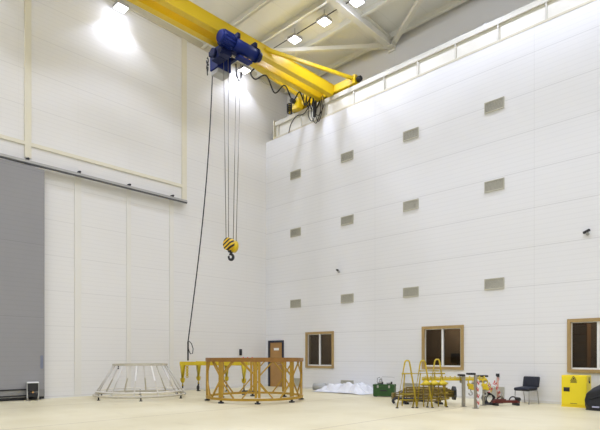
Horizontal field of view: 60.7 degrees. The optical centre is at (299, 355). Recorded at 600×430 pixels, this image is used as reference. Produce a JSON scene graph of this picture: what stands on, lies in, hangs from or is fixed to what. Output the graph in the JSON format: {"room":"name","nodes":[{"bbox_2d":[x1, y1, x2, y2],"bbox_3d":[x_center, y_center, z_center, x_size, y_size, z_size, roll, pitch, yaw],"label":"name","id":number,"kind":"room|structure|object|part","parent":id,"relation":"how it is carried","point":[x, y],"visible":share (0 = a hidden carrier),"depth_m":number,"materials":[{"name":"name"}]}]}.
{"room":"industrial assembly hall","nodes":[
{"label":"industrial assembly hall","id":0,"kind":"room"},
{"bbox_2d":[0,0,286,395],"bbox_3d":[-11.377,-6.550,14.616,0.300,16.000,31.040,0,0,44],"label":"wall","id":1,"kind":"structure","parent":0,"point":[106,82],"depth_m":19.75,"materials":[{"name":"white paint"}]},
{"bbox_2d":[0,159,44,400],"bbox_3d":[-11.586,-2.370,13.919,0.175,7.600,8.750,0,0,44],"label":"door","id":2,"kind":"structure","parent":1,"relation":"in","point":[22,187],"depth_m":16.52,"materials":[{"name":"grey paint"}]},
{"bbox_3d":[-11.591,1.230,13.924,0.160,0.240,8.750,0,0,44],"label":"rail","id":3,"kind":"part","parent":2,"relation":"part of","materials":[{"name":"grey metal"}]},
{"bbox_3d":[-8.542,0.215,16.936,0.020,0.430,0.080,0,0,44],"label":"edge handle","id":4,"kind":"part","parent":2,"relation":"part of","materials":[{"name":"grey metal"}]},
{"bbox_2d":[24,0,30,158],"bbox_3d":[-8.959,-10.025,16.853,0.060,7.050,0.200,0,0,44],"label":"trim","id":5,"kind":"structure","parent":1,"relation":"attached to","point":[27,3],"depth_m":16.82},
{"bbox_2d":[74,177,80,394],"bbox_3d":[-7.822,-2.410,18.028,0.045,7.720,0.230,0,0,44],"label":"trim","id":6,"kind":"structure","parent":1,"relation":"attached to","point":[77,181],"depth_m":18.00,"materials":[{"name":"white metal"}]},
{"bbox_2d":[0,134,181,187],"bbox_3d":[-13.478,-6.970,12.223,0.055,0.120,24.680,0,0,44],"label":"trim","id":7,"kind":"structure","parent":1,"relation":"attached to","point":[5,137],"depth_m":18.27,"materials":[{"name":"beige metal"}]},
{"bbox_2d":[0,153,186,203],"bbox_3d":[-9.714,-6.338,15.885,0.230,0.225,14.380,0,0,44],"label":"sliding door rail","id":8,"kind":"object","parent":1,"relation":"attached to","point":[5,156],"visible":1,"depth_m":18.00,"materials":[{"name":"grey metal"}]},
{"bbox_2d":[126,189,130,389],"bbox_3d":[-6.489,-2.410,19.396,0.045,7.720,0.170,0,0,44],"label":"trim","id":9,"kind":"structure","parent":1,"relation":"attached to","point":[128,192],"depth_m":19.37,"materials":[{"name":"white metal"}]},
{"bbox_2d":[9,384,266,400],"bbox_3d":[-7.377,1.415,18.467,0.050,0.070,16.540,0,0,44],"label":"baseboard","id":10,"kind":"structure","parent":1,"relation":"attached to","point":[81,395],"depth_m":18.34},
{"bbox_2d":[169,200,173,389],"bbox_3d":[-5.201,-2.410,20.717,0.045,7.720,0.180,0,0,44],"label":"trim","id":11,"kind":"structure","parent":1,"relation":"attached to","point":[171,203],"depth_m":20.69,"materials":[{"name":"white metal"}]},
{"bbox_2d":[182,38,186,199],"bbox_3d":[-4.783,-9.950,21.134,0.060,7.200,0.220,0,0,44],"label":"trim","id":12,"kind":"structure","parent":1,"relation":"attached to","point":[184,41],"depth_m":21.11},
{"bbox_2d":[112,0,287,94],"bbox_3d":[-11.350,-13.409,14.380,0.090,0.998,30.740,0,0,44],"label":"trim","id":13,"kind":"structure","parent":1,"relation":"attached to","point":[132,7],"depth_m":20.88,"materials":[{"name":"beige metal"}]},
{"bbox_2d":[126,0,451,81],"bbox_3d":[-0.565,-13.665,3.861,30.800,1.045,31.340,0,0,44],"label":"ceiling","id":14,"kind":"structure","parent":0,"point":[274,14],"depth_m":20.14,"materials":[{"name":"white metal"}]},
{"bbox_2d":[112,0,128,13],"bbox_3d":[-6.571,-13.052,18.785,0.440,0.623,0.440,0,0,44],"label":"floodlight","id":15,"kind":"object","parent":14,"relation":"hanging from","point":[119,5],"visible":1,"depth_m":18.72,"materials":[{"name":"grey metal"}]},
{"bbox_2d":[201,0,271,48],"bbox_3d":[6.630,-13.137,11.239,30.000,0.270,0.210,0,0,44],"label":"beam","id":16,"kind":"structure","parent":14,"relation":"attached to","point":[261,3],"depth_m":19.64,"materials":[{"name":"beige metal"}]},
{"bbox_2d":[237,64,250,73],"bbox_3d":[-2.493,-12.982,22.909,0.440,0.484,0.440,0,0,44],"label":"floodlight","id":17,"kind":"object","parent":14,"relation":"hanging from","point":[246,69],"visible":0.8,"depth_m":22.84,"materials":[{"name":"grey metal"}]},
{"bbox_2d":[233,0,327,63],"bbox_3d":[7.692,-13.100,12.327,30.000,0.270,0.210,0,0,44],"label":"beam","id":18,"kind":"structure","parent":14,"relation":"attached to","point":[321,3],"depth_m":20.03,"materials":[{"name":"white metal"}]},
{"bbox_2d":[287,28,302,44],"bbox_3d":[-0.209,-12.982,20.682,0.440,0.484,0.440,0,0,44],"label":"floodlight","id":19,"kind":"object","parent":14,"relation":"hanging from","point":[294,38],"visible":1,"depth_m":20.64,"materials":[{"name":"grey metal"}]},
{"bbox_2d":[316,9,331,26],"bbox_3d":[0.929,-12.982,19.572,0.440,0.484,0.440,0,0,44],"label":"floodlight","id":20,"kind":"object","parent":14,"relation":"hanging from","point":[324,20],"visible":1,"depth_m":19.52,"materials":[{"name":"grey metal"}]},
{"bbox_2d":[255,0,392,77],"bbox_3d":[8.725,-13.065,13.386,30.000,0.270,0.210,0,0,44],"label":"beam","id":21,"kind":"structure","parent":14,"relation":"attached to","point":[379,3],"depth_m":20.37,"materials":[{"name":"beige metal"}]},
{"bbox_2d":[348,0,365,7],"bbox_3d":[2.060,-12.982,18.469,0.440,0.484,0.440,0,0,44],"label":"floodlight","id":22,"kind":"object","parent":14,"relation":"hanging from","point":[356,3],"visible":1,"depth_m":18.49,"materials":[{"name":"grey metal"}]},
{"bbox_2d":[284,0,467,93],"bbox_3d":[10.024,-13.020,14.718,30.000,0.270,0.210,0,0,44],"label":"beam","id":23,"kind":"structure","parent":14,"relation":"attached to","point":[452,4],"depth_m":20.21,"materials":[{"name":"beige metal"}]},
{"bbox_2d":[0,386,599,429],"bbox_3d":[-1.151,1.550,3.260,30.800,0.200,29.660,0,0,44],"label":"floor","id":24,"kind":"structure","parent":0,"point":[317,410],"depth_m":12.80,"materials":[{"name":"beige concrete"}]},
{"bbox_2d":[26,382,38,400],"bbox_3d":[-8.623,1.150,16.522,0.350,0.600,0.260,0,0,-32],"label":"heater","id":25,"kind":"object","parent":24,"relation":"on","point":[30,386],"visible":0.99,"depth_m":16.44,"materials":[{"name":"black paint"}]},
{"bbox_3d":[-8.770,1.130,16.455,0.030,0.480,0.220,0,0,-32],"label":"plate","id":26,"kind":"part","parent":25,"relation":"part of","materials":[{"name":"grey paint"}]},
{"bbox_2d":[92,363,185,400],"bbox_3d":[-5.496,0.865,17.639,3.080,1.170,3.080,0,0,0],"label":"frame","id":27,"kind":"object","parent":24,"relation":"on","point":[97,394],"visible":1,"depth_m":17.02,"materials":[{"name":"white paint"}]},
{"bbox_2d":[180,361,257,394],"bbox_3d":[-3.089,0.790,19.900,2.665,1.320,1.830,0,0,10],"label":"frame","id":28,"kind":"object","parent":24,"relation":"on","point":[198,364],"visible":0.73,"depth_m":19.25,"materials":[{"name":"yellow metal"}]},
{"bbox_3d":[-4.430,0.750,19.330,0.187,0.800,0.187,0,0,-25],"label":"leg","id":29,"kind":"part","parent":28,"relation":"part of","materials":[{"name":"yellow metal"}]},
{"bbox_3d":[-4.144,0.750,20.904,0.187,0.800,0.187,0,0,-25],"label":"leg","id":30,"kind":"part","parent":28,"relation":"part of","materials":[{"name":"yellow metal"}]},
{"bbox_3d":[-2.963,0.750,20.690,0.187,0.800,0.187,0,0,-44],"label":"leg","id":31,"kind":"part","parent":28,"relation":"part of","materials":[{"name":"yellow metal"}]},
{"bbox_3d":[-2.068,0.750,18.902,0.187,0.800,0.187,0,0,-25],"label":"leg","id":32,"kind":"part","parent":28,"relation":"part of","materials":[{"name":"yellow metal"}]},
{"bbox_2d":[205,357,303,404],"bbox_3d":[-1.476,0.750,16.748,3.210,1.400,3.210,0,0,0],"label":"frame","id":33,"kind":"object","parent":24,"relation":"on","point":[220,370],"visible":0.98,"depth_m":15.68,"materials":[{"name":"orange metal"}]},
{"bbox_3d":[-2.990,0.730,16.535,0.084,1.080,0.189,0,0,0],"label":"post","id":34,"kind":"part","parent":33,"relation":"part of","materials":[{"name":"metal"}]},
{"bbox_3d":[-2.396,0.730,15.526,0.150,1.080,0.150,0,0,0],"label":"post","id":35,"kind":"part","parent":33,"relation":"part of","materials":[{"name":"metal"}]},
{"bbox_3d":[-1.689,0.730,18.263,0.169,1.080,0.104,0,0,0],"label":"post","id":36,"kind":"part","parent":33,"relation":"part of","materials":[{"name":"metal"}]},
{"bbox_3d":[-1.262,0.730,15.233,0.169,1.080,0.104,0,0,0],"label":"post","id":37,"kind":"part","parent":33,"relation":"part of","materials":[{"name":"metal"}]},
{"bbox_3d":[-0.555,0.730,17.971,0.150,1.080,0.150,0,0,0],"label":"post","id":38,"kind":"part","parent":33,"relation":"part of","materials":[{"name":"metal"}]},
{"bbox_3d":[-0.253,0.730,15.828,0.130,1.080,0.170,0,0,0],"label":"post","id":39,"kind":"part","parent":33,"relation":"part of","materials":[{"name":"metal"}]},
{"bbox_3d":[0.040,0.730,16.962,0.084,1.080,0.189,0,0,0],"label":"post","id":40,"kind":"part","parent":33,"relation":"part of","materials":[{"name":"metal"}]},
{"bbox_2d":[312,383,326,389],"bbox_3d":[0.830,1.310,21.499,0.560,0.280,0.300,0,0,24],"label":"rolled mat","id":41,"kind":"object","parent":24,"relation":"on","point":[315,386],"visible":0.63,"depth_m":21.43,"materials":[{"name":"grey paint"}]},
{"bbox_2d":[314,382,372,394],"bbox_3d":[1.770,1.222,20.083,2.632,0.432,1.218,0,0,44],"label":"plastic sheet","id":42,"kind":"object","parent":24,"relation":"on","point":[360,388],"visible":0.97,"depth_m":19.48,"materials":[{"name":"white plastic"}]},
{"bbox_2d":[373,384,395,396],"bbox_3d":[3.001,1.235,18.181,0.760,0.430,0.480,0,0,19],"label":"tool chest","id":43,"kind":"object","parent":24,"relation":"on","point":[378,389],"visible":0.95,"depth_m":18.00,"materials":[{"name":"green paint"}]},
{"bbox_3d":[3.004,1.055,18.190,0.760,0.070,0.460,0,0,19],"label":"lid","id":44,"kind":"part","parent":43,"relation":"part of","materials":[{"name":"green paint"}]},
{"bbox_2d":[392,397,424,403],"bbox_3d":[3.197,1.320,15.090,0.996,0.207,0.080,0,0,0],"label":"hose","id":45,"kind":"object","parent":24,"relation":"on","point":[394,398],"visible":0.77,"depth_m":15.06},
{"bbox_2d":[396,359,447,407],"bbox_3d":[3.388,0.769,14.389,1.550,1.362,0.797,0,0,-5],"label":"tube rack","id":46,"kind":"object","parent":24,"relation":"on","point":[433,382],"visible":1,"depth_m":14.20,"materials":[{"name":"yellow metal"}]},
{"bbox_3d":[3.429,0.500,14.214,1.264,0.044,0.044,0,0,-10],"label":"rail","id":47,"kind":"part","parent":46,"relation":"part of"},
{"bbox_3d":[3.453,1.220,14.221,1.415,0.060,0.040,0,0,-9],"label":"rail","id":48,"kind":"part","parent":46,"relation":"part of","materials":[{"name":"yellow metal"}]},
{"bbox_3d":[3.453,1.060,14.221,1.415,0.060,0.040,0,0,-9],"label":"rail","id":49,"kind":"part","parent":46,"relation":"part of","materials":[{"name":"yellow metal"}]},
{"bbox_2d":[391,386,456,404],"bbox_3d":[3.725,1.190,15.448,1.890,0.520,0.600,0,0,2],"label":"truss","id":50,"kind":"object","parent":24,"relation":"on","point":[452,393],"visible":0.64,"depth_m":15.24,"materials":[{"name":"yellow metal"}]},
{"bbox_3d":[4.634,1.130,15.417,0.070,0.400,0.360,0,0,2],"label":"plate","id":51,"kind":"part","parent":50,"relation":"part of","materials":[{"name":"black paint"}]},
{"bbox_2d":[458,374,466,406],"bbox_3d":[4.620,0.990,14.625,0.200,0.920,0.310,0,0,0],"label":"stand","id":52,"kind":"object","parent":24,"relation":"on","point":[462,375],"visible":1,"depth_m":14.52,"materials":[{"name":"grey metal"}]},
{"bbox_2d":[422,376,486,387],"bbox_3d":[4.435,0.761,14.691,1.890,0.362,0.138,0,0,0],"label":"beam","id":53,"kind":"structure","parent":52,"relation":"on","point":[445,378],"depth_m":14.67,"materials":[{"name":"yellow metal"}]},
{"bbox_2d":[467,381,473,395],"bbox_3d":[4.940,0.911,14.680,0.270,0.497,0.140,0,0,0],"label":"chain hoist","id":54,"kind":"object","parent":53,"relation":"hanging from","point":[470,385],"visible":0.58,"depth_m":14.66,"materials":[{"name":"yellow metal"}]},
{"bbox_2d":[481,379,491,395],"bbox_3d":[5.310,0.911,14.560,0.270,0.497,0.140,0,0,0],"label":"chain hoist","id":55,"kind":"object","parent":53,"relation":"hanging from","point":[485,387],"visible":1,"depth_m":14.53,"materials":[{"name":"yellow metal"}]},
{"bbox_3d":[4.650,1.010,14.560,0.085,0.850,0.085,0,0,0],"label":"post","id":56,"kind":"part","parent":52,"relation":"part of","materials":[{"name":"grey metal"}]},
{"bbox_2d":[466,373,478,408],"bbox_3d":[4.735,0.963,14.085,0.290,0.975,0.310,0,0,0],"label":"stand","id":57,"kind":"object","parent":24,"relation":"on","point":[474,374],"visible":1,"depth_m":13.98,"materials":[{"name":"grey metal"}]},
{"bbox_3d":[4.810,0.983,14.020,0.075,0.905,0.075,0,0,0],"label":"post","id":58,"kind":"part","parent":57,"relation":"part of","materials":[{"name":"grey metal"}]},
{"bbox_2d":[476,379,479,407],"bbox_3d":[4.850,1.040,13.939,0.076,0.794,0.074,0,0,-43],"label":"chain","id":59,"kind":"object","parent":57,"relation":"hanging from","point":[478,381],"visible":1,"depth_m":13.93,"materials":[{"name":"white plastic"}]},
{"bbox_2d":[477,375,487,405],"bbox_3d":[5.308,1.010,14.915,0.245,0.880,0.310,0,0,0],"label":"stand","id":60,"kind":"object","parent":24,"relation":"on","point":[483,397],"visible":0.7,"depth_m":14.82,"materials":[{"name":"grey metal"}]},
{"bbox_3d":[5.320,1.030,14.850,0.050,0.810,0.050,0,0,0],"label":"post","id":61,"kind":"part","parent":60,"relation":"part of","materials":[{"name":"grey metal"}]},
{"bbox_2d":[481,392,494,404],"bbox_3d":[5.615,1.266,15.135,0.438,0.358,0.322,0,0,0],"label":"cable coil","id":62,"kind":"object","parent":24,"relation":"on","point":[488,393],"visible":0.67,"depth_m":15.23,"materials":[{"name":"black rubber"}]},
{"bbox_2d":[496,373,501,403],"bbox_3d":[6.030,1.000,15.620,0.340,0.900,0.340,0,0,0],"label":"barrier post","id":63,"kind":"object","parent":24,"relation":"on","point":[497,374],"visible":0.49,"depth_m":15.59,"materials":[{"name":"black paint"}]},
{"bbox_2d":[489,376,500,395],"bbox_3d":[5.897,0.959,15.611,0.444,0.691,0.178,0,0,0],"label":"chain","id":64,"kind":"object","parent":63,"relation":"hanging from","point":[495,384],"visible":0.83,"depth_m":15.59,"materials":[{"name":"white plastic"}]},
{"bbox_2d":[491,393,520,405],"bbox_3d":[5.987,1.270,14.903,0.835,0.360,0.320,0,0,-4],"label":"jack","id":65,"kind":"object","parent":24,"relation":"on","point":[495,402],"depth_m":14.85,"materials":[{"name":"red paint"}]},
{"bbox_2d":[514,376,539,404],"bbox_3d":[6.838,1.045,15.450,0.592,0.816,0.530,0,0,-33],"label":"chair","id":66,"kind":"object","parent":24,"relation":"on","point":[530,383],"visible":0.98,"depth_m":15.43,"materials":[{"name":"grey fabric"}]},
{"bbox_3d":[6.791,1.000,15.420,0.480,0.120,0.500,0,0,-33],"label":"seat","id":67,"kind":"part","parent":66,"relation":"part of","materials":[{"name":"grey fabric"}]},
{"bbox_3d":[7.035,0.800,15.577,0.124,0.326,0.530,0,0,-33],"label":"backrest","id":68,"kind":"part","parent":66,"relation":"part of","materials":[{"name":"grey fabric"}]},
{"bbox_2d":[561,375,590,407],"bbox_3d":[7.804,1.002,14.465,0.675,0.895,0.472,0,0,44],"label":"base cabinet","id":69,"kind":"object","parent":24,"relation":"on","point":[575,388],"visible":0.94,"depth_m":14.30,"materials":[{"name":"yellow metal"}]},
{"bbox_2d":[585,385,599,410],"bbox_3d":[8.184,1.006,13.344,1.429,0.888,0.602,0,0,44],"label":"bundle","id":70,"kind":"object","parent":24,"relation":"on","point":[592,399],"visible":1,"depth_m":13.47,"materials":[{"name":"black fabric"}]},
{"bbox_2d":[287,0,535,115],"bbox_3d":[10.254,-12.190,14.954,30.200,4.720,0.250,0,0,44],"label":"wall","id":71,"kind":"structure","parent":0,"point":[470,15],"depth_m":19.88,"materials":[{"name":"white paint"}]},
{"bbox_2d":[325,0,395,53],"bbox_3d":[-6.915,-13.109,10.054,0.420,1.218,30.740,0,0,44],"label":"rafter","id":72,"kind":"object","parent":71,"relation":"attached to","point":[366,24],"visible":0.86,"depth_m":19.71,"materials":[{"name":"beige paint"}]},
{"bbox_2d":[274,2,348,47],"bbox_3d":[6.662,-12.990,14.064,26.100,0.031,0.036,0,0,44],"label":"conduit","id":73,"kind":"object","parent":72,"relation":"attached to","point":[347,2],"visible":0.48,"depth_m":20.27,"materials":[{"name":"metal"}]},
{"bbox_2d":[272,43,385,53],"bbox_3d":[-0.067,-12.790,21.451,7.378,0.230,0.170,0,0,6],"label":"brace","id":74,"kind":"object","parent":72,"relation":"attached to","point":[377,46],"visible":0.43,"depth_m":21.27,"materials":[{"name":"beige paint"}]},
{"bbox_3d":[3.695,-12.775,20.932,0.420,0.550,0.350,0,0,44],"label":"plate","id":75,"kind":"part","parent":72,"relation":"part of","materials":[{"name":"beige paint"}]},
{"bbox_2d":[392,0,422,44],"bbox_3d":[4.510,-12.790,17.407,0.170,0.230,7.100,0,0,-11],"label":"brace","id":76,"kind":"object","parent":72,"relation":"attached to","point":[417,3],"visible":1,"depth_m":19.48,"materials":[{"name":"beige paint"}]},
{"bbox_2d":[266,0,599,401],"bbox_3d":[9.678,-4.340,14.363,30.200,11.580,1.400,0,0,44],"label":"wall","id":77,"kind":"structure","parent":0,"point":[544,142],"depth_m":17.58,"materials":[{"name":"white paint"}]},
{"bbox_2d":[268,340,283,386],"bbox_3d":[-1.133,0.375,23.874,1.020,2.150,0.120,0,0,44],"label":"door","id":78,"kind":"structure","parent":77,"relation":"in","point":[275,348],"depth_m":23.89,"materials":[{"name":"brown wood"}]},
{"bbox_2d":[290,227,300,237],"bbox_3d":[-0.201,-5.530,22.996,0.650,0.360,0.035,0,0,44],"label":"air vent","id":79,"kind":"object","parent":77,"relation":"in","point":[294,232],"visible":1,"depth_m":22.99,"materials":[{"name":"grey metal"}]},
{"bbox_2d":[290,169,300,179],"bbox_3d":[-0.201,-8.130,22.996,0.650,0.360,0.035,0,0,44],"label":"air vent","id":80,"kind":"object","parent":77,"relation":"in","point":[295,174],"visible":1,"depth_m":22.99,"materials":[{"name":"grey metal"}]},
{"bbox_2d":[290,299,300,307],"bbox_3d":[-0.201,-2.330,22.996,0.650,0.360,0.035,0,0,44],"label":"air vent","id":81,"kind":"object","parent":77,"relation":"in","point":[296,303],"visible":1,"depth_m":22.99,"materials":[{"name":"grey metal"}]},
{"bbox_2d":[294,378,299,385],"bbox_3d":[-0.201,1.190,22.996,0.650,0.360,0.035,0,0,44],"label":"air vent","id":82,"kind":"object","parent":77,"relation":"in","point":[296,380],"visible":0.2,"depth_m":22.92,"materials":[{"name":"grey metal"}]},
{"bbox_2d":[305,331,333,367],"bbox_3d":[0.859,-0.240,22.021,1.620,1.560,0.150,0,0,44],"label":"window","id":83,"kind":"structure","parent":77,"relation":"in","point":[307,365],"depth_m":22.00,"materials":[{"name":"brown wood"}]},
{"bbox_3d":[0.873,-0.240,22.035,1.430,1.370,0.090,0,0,44],"label":"sash","id":84,"kind":"part","parent":83,"relation":"part of","materials":[{"name":"white plastic"}]},
{"bbox_2d":[341,150,353,162],"bbox_3d":[1.925,-8.130,20.922,0.650,0.360,0.035,0,0,44],"label":"air vent","id":85,"kind":"object","parent":77,"relation":"in","point":[349,155],"visible":1,"depth_m":20.91,"materials":[{"name":"grey metal"}]},
{"bbox_2d":[341,214,353,225],"bbox_3d":[1.925,-5.530,20.922,0.650,0.360,0.035,0,0,44],"label":"air vent","id":86,"kind":"object","parent":77,"relation":"in","point":[349,219],"visible":1,"depth_m":20.91,"materials":[{"name":"grey metal"}]},
{"bbox_2d":[341,293,353,302],"bbox_3d":[1.925,-2.330,20.922,0.650,0.360,0.035,0,0,44],"label":"air vent","id":87,"kind":"object","parent":77,"relation":"in","point":[345,298],"visible":1,"depth_m":20.89,"materials":[{"name":"grey metal"}]},
{"bbox_2d":[341,380,353,383],"bbox_3d":[1.925,1.190,20.922,0.650,0.360,0.035,0,0,44],"label":"air vent","id":88,"kind":"object","parent":77,"relation":"in","point":[342,381],"visible":0.36,"depth_m":20.91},
{"bbox_2d":[403,127,418,141],"bbox_3d":[4.073,-8.130,18.828,0.650,0.360,0.035,0,0,44],"label":"air vent","id":89,"kind":"object","parent":77,"relation":"in","point":[413,133],"visible":1,"depth_m":18.81,"materials":[{"name":"grey metal"}]},
{"bbox_3d":[4.081,-8.130,18.836,0.620,0.320,0.012,0,0,44],"label":"plate","id":90,"kind":"part","parent":89,"relation":"part of","materials":[{"name":"grey metal"}]},
{"bbox_2d":[403,198,418,211],"bbox_3d":[4.073,-5.530,18.828,0.650,0.360,0.035,0,0,44],"label":"air vent","id":91,"kind":"object","parent":77,"relation":"in","point":[413,204],"visible":1,"depth_m":18.80,"materials":[{"name":"grey metal"}]},
{"bbox_2d":[403,286,418,297],"bbox_3d":[4.073,-2.330,18.828,0.650,0.360,0.035,0,0,44],"label":"air vent","id":92,"kind":"object","parent":77,"relation":"in","point":[410,291],"visible":1,"depth_m":18.80,"materials":[{"name":"grey metal"}]},
{"bbox_2d":[404,383,418,391],"bbox_3d":[4.073,1.190,18.828,0.650,0.360,0.035,0,0,44],"label":"air vent","id":93,"kind":"object","parent":77,"relation":"in","point":[406,384],"visible":0.27,"depth_m":18.83,"materials":[{"name":"grey metal"}]},
{"bbox_2d":[286,386,561,403],"bbox_3d":[9.619,1.415,13.422,28.970,0.070,0.030,0,0,44],"label":"baseboard","id":94,"kind":"structure","parent":77,"relation":"attached to","point":[468,397],"depth_m":16.00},
{"bbox_2d":[273,0,594,139],"bbox_3d":[9.490,-10.570,13.820,29.610,0.880,0.440,0,0,44],"label":"beam","id":95,"kind":"structure","parent":77,"relation":"on","point":[533,14],"depth_m":18.09,"materials":[{"name":"grey metal"}]},
{"bbox_2d":[127,0,362,113],"bbox_3d":[-9.065,-11.183,11.746,4.081,0.547,29.160,0,0,44],"label":"crane","id":96,"kind":"object","parent":95,"relation":"on","point":[281,68],"visible":0.87,"depth_m":19.17,"materials":[{"name":"yellow metal"}]},
{"bbox_2d":[206,29,262,240],"bbox_3d":[-2.556,-7.445,17.886,2.007,7.070,1.680,0,0,44],"label":"electric hoist","id":97,"kind":"object","parent":96,"relation":"hanging from","point":[230,44],"visible":0.99,"depth_m":17.76,"materials":[{"name":"blue metal"}]},
{"bbox_2d":[187,76,212,360],"bbox_3d":[-3.648,-5.006,18.796,1.148,10.392,0.124,0,0,25],"label":"cable","id":98,"kind":"object","parent":97,"relation":"hanging from","point":[188,341],"visible":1,"depth_m":18.78,"materials":[{"name":"black paint"}]},
{"bbox_3d":[-2.458,-10.500,16.987,0.485,0.498,0.530,0,0,44],"label":"hoist motor","id":99,"kind":"part","parent":97,"relation":"part of","materials":[{"name":"blue metal"}]},
{"bbox_2d":[223,237,238,260],"bbox_3d":[-2.409,-3.689,17.854,0.450,0.791,0.420,0,0,44],"label":"hook block","id":100,"kind":"object","parent":97,"relation":"hanging from","point":[232,246],"visible":1,"depth_m":17.75,"materials":[{"name":"yellow metal"}]},
{"bbox_3d":[-2.360,-10.710,17.954,1.650,0.200,0.870,0,0,44],"label":"trolley frame","id":101,"kind":"part","parent":97,"relation":"part of","materials":[{"name":"blue metal"}]},
{"bbox_2d":[250,68,319,108],"bbox_3d":[-0.713,-10.576,20.267,0.778,0.803,4.471,0,0,34],"label":"cable","id":102,"kind":"object","parent":96,"relation":"hanging from","point":[253,68],"visible":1,"depth_m":20.62,"materials":[{"name":"black rubber"}]},
{"bbox_2d":[303,94,316,110],"bbox_3d":[0.414,-10.728,21.720,0.098,0.492,0.817,0,0,44],"label":"trailing flex","id":103,"kind":"object","parent":96,"relation":"hanging from","point":[303,94],"visible":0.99,"depth_m":21.66,"materials":[{"name":"black rubber"}]},
{"bbox_2d":[308,95,323,123],"bbox_3d":[0.691,-10.544,22.039,0.956,1.097,0.080,0,0,44],"label":"cable bundle","id":104,"kind":"object","parent":96,"relation":"hanging from","point":[314,112],"visible":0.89,"depth_m":22.03,"materials":[{"name":"black rubber"}]},
{"bbox_2d":[288,103,310,132],"bbox_3d":[-0.026,-10.528,22.750,0.052,0.869,1.429,0,0,-44],"label":"cable","id":105,"kind":"object","parent":104,"relation":"hanging from","point":[310,103],"visible":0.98,"depth_m":22.85,"materials":[{"name":"black rubber"}]},
{"bbox_2d":[422,325,463,369],"bbox_3d":[5.012,-0.275,17.972,1.600,1.530,0.150,0,0,44],"label":"window","id":106,"kind":"structure","parent":77,"relation":"in","point":[461,327],"depth_m":17.94,"materials":[{"name":"brown wood"}]},
{"bbox_2d":[484,96,503,113],"bbox_3d":[6.314,-8.130,16.642,0.650,0.360,0.035,0,0,44],"label":"air vent","id":107,"kind":"object","parent":77,"relation":"in","point":[496,104],"visible":1,"depth_m":16.64,"materials":[{"name":"grey metal"}]},
{"bbox_3d":[6.322,-8.130,16.651,0.620,0.320,0.012,0,0,44],"label":"plate","id":108,"kind":"part","parent":107,"relation":"part of","materials":[{"name":"grey metal"}]},
{"bbox_2d":[484,177,503,192],"bbox_3d":[6.314,-5.530,16.642,0.650,0.360,0.035,0,0,44],"label":"air vent","id":109,"kind":"object","parent":77,"relation":"in","point":[497,184],"visible":1,"depth_m":16.64,"materials":[{"name":"grey metal"}]},
{"bbox_3d":[6.322,-5.530,16.651,0.620,0.320,0.012,0,0,44],"label":"plate","id":110,"kind":"part","parent":109,"relation":"part of","materials":[{"name":"grey metal"}]},
{"bbox_2d":[484,277,503,289],"bbox_3d":[6.314,-2.330,16.642,0.650,0.360,0.035,0,0,44],"label":"air vent","id":111,"kind":"object","parent":77,"relation":"in","point":[493,283],"visible":1,"depth_m":16.64,"materials":[{"name":"grey metal"}]},
{"bbox_2d":[485,386,503,397],"bbox_3d":[6.314,1.190,16.642,0.650,0.360,0.035,0,0,44],"label":"air vent","id":112,"kind":"object","parent":77,"relation":"in","point":[501,389],"visible":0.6,"depth_m":16.61,"materials":[{"name":"grey metal"}]},
{"bbox_2d":[567,318,599,372],"bbox_3d":[8.498,-0.285,14.571,1.620,1.570,0.150,0,0,44],"label":"window","id":113,"kind":"structure","parent":77,"relation":"in","point":[570,369],"depth_m":14.92,"materials":[{"name":"brown wood"}]},
{"bbox_2d":[583,229,589,235],"bbox_3d":[8.250,-3.530,14.685,0.151,0.159,0.205,0,0,-23],"label":"security camera","id":114,"kind":"object","parent":77,"relation":"attached to","point":[586,232],"visible":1,"depth_m":14.67,"materials":[{"name":"grey paint"}]},
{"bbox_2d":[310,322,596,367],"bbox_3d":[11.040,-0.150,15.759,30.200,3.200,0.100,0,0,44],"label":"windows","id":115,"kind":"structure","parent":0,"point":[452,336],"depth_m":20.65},
{"bbox_3d":[10.184,1.425,14.882,30.200,0.050,2.350,0,0,44],"label":"floor","id":116,"kind":"structure","parent":0,"visible":0},
{"bbox_2d":[573,324,590,367],"bbox_3d":[8.839,0.200,16.439,0.800,2.400,0.400,0,0,44],"label":"shelf unit","id":117,"kind":"object","parent":116,"relation":"on","point":[588,326],"visible":0.31,"depth_m":16.15,"materials":[{"name":"brown wood"}]},
{"bbox_3d":[8.839,0.200,16.439,0.800,2.400,0.400,0,0,44],"label":"panel","id":118,"kind":"part","parent":117,"relation":"part of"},
{"bbox_3d":[5.692,0.900,19.228,1.600,1.000,0.700,0,0,44],"label":"desk","id":119,"kind":"object","parent":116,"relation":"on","visible":0},
{"bbox_2d":[451,353,459,365],"bbox_3d":[5.871,0.160,19.054,0.560,0.480,0.200,0,0,44],"label":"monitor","id":120,"kind":"object","parent":119,"relation":"on","point":[455,357],"visible":0.52,"depth_m":19.09,"materials":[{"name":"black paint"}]}
]}

